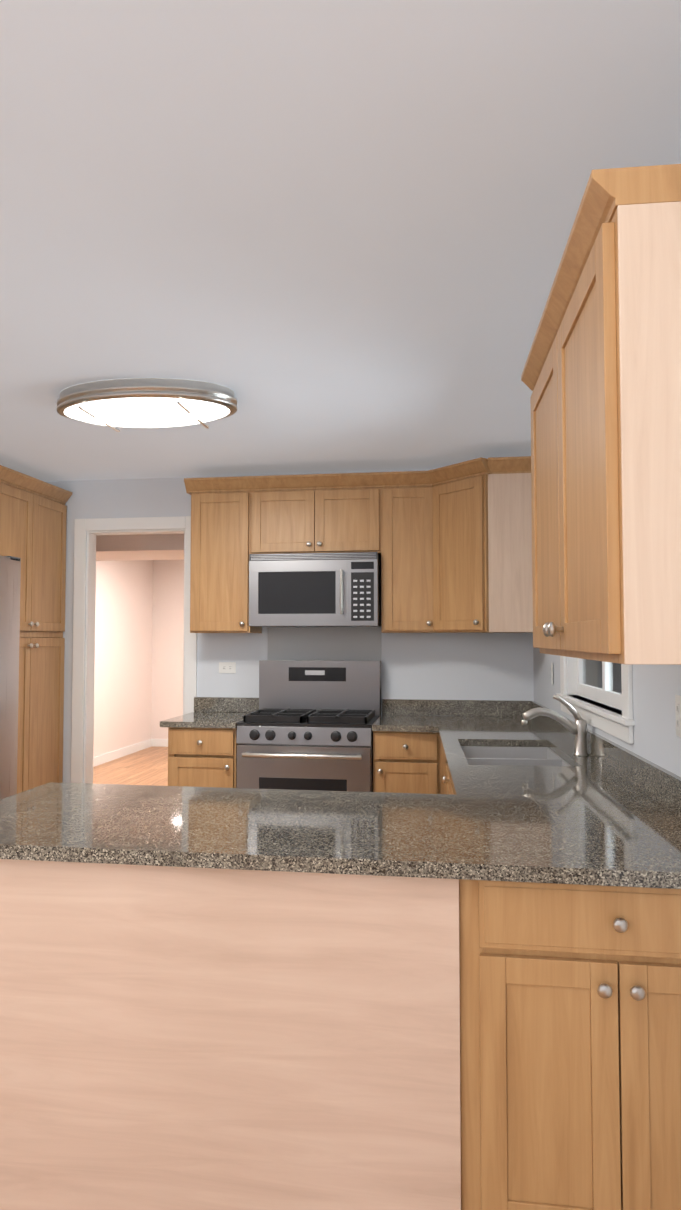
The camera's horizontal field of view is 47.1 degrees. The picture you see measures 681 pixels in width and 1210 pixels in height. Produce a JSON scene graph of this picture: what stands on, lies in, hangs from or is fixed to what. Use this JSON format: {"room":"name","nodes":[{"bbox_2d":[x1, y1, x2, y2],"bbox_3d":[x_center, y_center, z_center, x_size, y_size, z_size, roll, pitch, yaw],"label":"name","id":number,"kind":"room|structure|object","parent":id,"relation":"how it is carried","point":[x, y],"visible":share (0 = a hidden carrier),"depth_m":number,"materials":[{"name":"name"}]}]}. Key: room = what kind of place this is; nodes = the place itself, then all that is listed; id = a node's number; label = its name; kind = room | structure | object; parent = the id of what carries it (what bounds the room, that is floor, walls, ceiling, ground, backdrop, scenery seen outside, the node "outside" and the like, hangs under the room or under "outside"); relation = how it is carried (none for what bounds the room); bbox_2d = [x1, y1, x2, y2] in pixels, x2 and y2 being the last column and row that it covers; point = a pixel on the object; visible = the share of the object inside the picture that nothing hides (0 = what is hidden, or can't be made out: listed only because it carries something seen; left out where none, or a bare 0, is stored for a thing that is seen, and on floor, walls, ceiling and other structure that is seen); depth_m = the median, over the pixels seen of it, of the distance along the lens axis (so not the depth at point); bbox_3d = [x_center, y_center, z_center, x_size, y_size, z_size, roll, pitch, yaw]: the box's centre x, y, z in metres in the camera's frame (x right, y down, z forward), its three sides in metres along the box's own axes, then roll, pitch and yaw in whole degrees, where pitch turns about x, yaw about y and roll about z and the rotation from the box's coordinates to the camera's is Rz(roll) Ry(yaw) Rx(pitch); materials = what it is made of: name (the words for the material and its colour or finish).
{"room":"kitchen","nodes":[
{"label":"kitchen","id":0,"kind":"room"},
{"bbox_2d":[93,746,167,785],"bbox_3d":[-0.797,1.612,3.897,5.800,0.060,12.700,0,-2,8],"label":"floor","id":1,"kind":"structure","parent":0,"point":[148,766],"depth_m":8.43,"materials":[{"name":"brown wood"}]},
{"bbox_2d":[0,556,20,799],"bbox_3d":[-2.226,0.648,4.048,0.802,1.880,0.968,0,-2,8],"label":"fridge","id":2,"kind":"object","parent":1,"relation":"on","point":[10,571],"visible":0.65,"depth_m":4.39,"materials":[{"name":"grey metal"}]},
{"bbox_2d":[0,465,71,793],"bbox_3d":[-2.225,0.406,5.038,0.533,2.443,0.938,0,-2,8],"label":"pantry cabinet","id":3,"kind":"object","parent":1,"relation":"on","point":[33,517],"visible":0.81,"depth_m":5.13,"materials":[{"name":"brown wood"}]},
{"bbox_2d":[93,739,151,766],"bbox_3d":[-2.814,1.708,7.999,0.014,0.100,4.570,0,-2,8],"label":"baseboard","id":4,"kind":"structure","parent":1,"relation":"on","point":[116,754],"depth_m":9.31,"materials":[{"name":"white wood"}]},
{"bbox_2d":[93,534,183,757],"bbox_3d":[-1.157,0.491,7.853,3.550,2.520,4.680,0,-2,8],"label":"wall","id":5,"kind":"structure","parent":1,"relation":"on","point":[139,630],"depth_m":9.63,"materials":[{"name":"paint"}]},
{"bbox_2d":[152,739,167,746],"bbox_3d":[-0.827,1.795,10.007,3.300,0.100,0.014,0,-2,8],"label":"baseboard","id":6,"kind":"structure","parent":1,"relation":"on","point":[155,742],"depth_m":10.23,"materials":[{"name":"white wood"}]},
{"bbox_2d":[160,697,258,787],"bbox_3d":[-0.810,1.118,4.953,0.474,1.013,0.654,0,-2,8],"label":"base cabinet","id":7,"kind":"object","parent":1,"relation":"on","point":[202,746],"visible":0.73,"depth_m":4.68,"materials":[{"name":"brown wood"}]},
{"bbox_2d":[160,697,258,728],"bbox_3d":[-0.808,0.680,4.980,0.474,0.135,0.638,0,-2,8],"label":"countertop","id":8,"kind":"structure","parent":7,"relation":"on","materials":[{"name":"stone"}]},
{"bbox_2d":[236,660,380,791],"bbox_3d":[-0.179,0.987,4.824,0.800,1.268,0.681,0,-2,8],"label":"gas range","id":9,"kind":"object","parent":1,"relation":"on","point":[307,725],"visible":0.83,"depth_m":4.59,"materials":[{"name":"silver metal"}]},
{"bbox_2d":[0,695,680,1209],"bbox_3d":[0.145,0.974,3.440,2.065,1.171,3.378,0,-2,8],"label":"countertop","id":10,"kind":"structure","parent":1,"relation":"on","point":[438,967],"depth_m":1.82,"materials":[{"name":"stone"}]},
{"bbox_2d":[521,695,588,756],"bbox_3d":[0.919,0.513,3.351,0.281,0.258,0.064,0,-2,5],"label":"faucet","id":11,"kind":"object","parent":10,"relation":"on","point":[579,729],"depth_m":3.34,"materials":[{"name":"silver metal"}]},
{"bbox_2d":[46,470,533,782],"bbox_3d":[-0.522,0.378,5.336,3.820,2.530,0.120,0,-2,8],"label":"wall","id":12,"kind":"structure","parent":0,"point":[462,666],"depth_m":5.28,"materials":[{"name":"paint"}]},
{"bbox_2d":[71,516,196,783],"bbox_3d":[-1.419,0.520,5.453,0.900,2.255,0.138,0,-2,8],"label":"door frame","id":13,"kind":"structure","parent":12,"relation":"attached to","point":[83,669],"depth_m":5.45,"materials":[{"name":"white wood"}]},
{"bbox_2d":[188,476,261,632],"bbox_3d":[-0.753,-0.313,5.171,0.400,0.995,0.328,0,-2,8],"label":"upper cabinet","id":14,"kind":"object","parent":12,"relation":"attached to","point":[221,507],"depth_m":5.01,"materials":[{"name":"brown wood"}]},
{"bbox_2d":[219,662,235,672],"bbox_3d":[-0.769,0.426,5.304,0.118,0.074,0.007,0,-2,8],"label":"outlet","id":15,"kind":"object","parent":12,"relation":"attached to","point":[227,667],"visible":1,"depth_m":5.30,"materials":[{"name":"white plastic"}]},
{"bbox_2d":[252,472,375,553],"bbox_3d":[-0.140,-0.567,5.091,0.839,0.495,0.328,0,-2,8],"label":"upper cabinet","id":16,"kind":"object","parent":12,"relation":"attached to","point":[308,513],"depth_m":4.93,"materials":[{"name":"brown wood"}]},
{"bbox_2d":[249,552,380,626],"bbox_3d":[-0.148,-0.090,5.015,0.810,0.453,0.438,0,-2,8],"label":"microwave","id":17,"kind":"object","parent":16,"relation":"attached to","point":[341,589],"visible":1,"depth_m":4.84,"materials":[{"name":"silver metal"}]},
{"bbox_2d":[267,627,380,660],"bbox_3d":[-0.111,0.428,5.209,0.770,0.558,0.005,0,-2,8],"label":"panel","id":18,"kind":"object","parent":12,"relation":"attached to","point":[331,643],"visible":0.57,"depth_m":5.21,"materials":[{"name":"grey metal"}]},
{"bbox_2d":[376,471,419,632],"bbox_3d":[0.457,-0.322,4.967,0.375,0.995,0.380,0,-2,8],"label":"upper cabinet","id":19,"kind":"object","parent":12,"relation":"attached to","point":[397,493],"depth_m":4.84,"materials":[{"name":"brown wood"}]},
{"bbox_2d":[420,457,491,632],"bbox_3d":[0.706,-0.329,4.805,0.374,0.995,0.627,0,-2,8],"label":"upper cabinet","id":20,"kind":"object","parent":12,"relation":"attached to","point":[451,545],"depth_m":4.64,"materials":[{"name":"brown wood"}]},
{"bbox_2d":[0,0,680,481],"bbox_3d":[-0.943,-1.081,1.566,4.304,0.060,7.820,0,-2,8],"label":"ceiling","id":21,"kind":"structure","parent":0,"point":[322,236],"depth_m":2.02,"materials":[{"name":"paint"}]},
{"bbox_2d":[57,378,236,431],"bbox_3d":[-0.889,-0.904,3.584,0.845,0.118,0.484,0,-2,8],"label":"oval ceiling light","id":22,"kind":"object","parent":21,"relation":"attached to","point":[145,402],"visible":1,"depth_m":3.43,"materials":[{"name":"white glass"}]},
{"bbox_2d":[533,647,680,776],"bbox_3d":[0.954,0.201,1.240,0.140,2.530,7.820,0,-2,5],"label":"wall","id":23,"kind":"structure","parent":0,"point":[656,738],"depth_m":2.56,"materials":[{"name":"paint"}]},
{"bbox_2d":[492,456,532,632],"bbox_3d":[1.019,-0.331,4.759,0.411,0.995,0.627,0,-2,8],"label":"upper cabinet","id":24,"kind":"object","parent":23,"relation":"attached to","point":[512,594],"depth_m":4.46,"materials":[{"name":"brown wood"}]},
{"bbox_2d":[556,656,634,743],"bbox_3d":[1.110,-0.019,3.385,0.188,1.065,1.322,0,-2,8],"label":"window","id":25,"kind":"structure","parent":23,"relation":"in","point":[609,684],"depth_m":3.35,"materials":[{"name":"white wood"}]},
{"bbox_2d":[521,164,680,664],"bbox_3d":[0.674,-0.287,1.730,0.446,0.805,1.019,0,-2,8],"label":"upper cabinet","id":26,"kind":"object","parent":23,"relation":"attached to","point":[601,376],"visible":1,"depth_m":1.27,"materials":[{"name":"brown wood"}]},
{"bbox_2d":[675,695,680,737],"bbox_3d":[0.975,0.320,2.249,0.010,0.118,0.074,0,-2,8],"label":"outlet","id":27,"kind":"object","parent":23,"relation":"attached to","point":[678,712],"visible":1,"depth_m":2.25,"materials":[{"name":"white plastic"}]}
]}

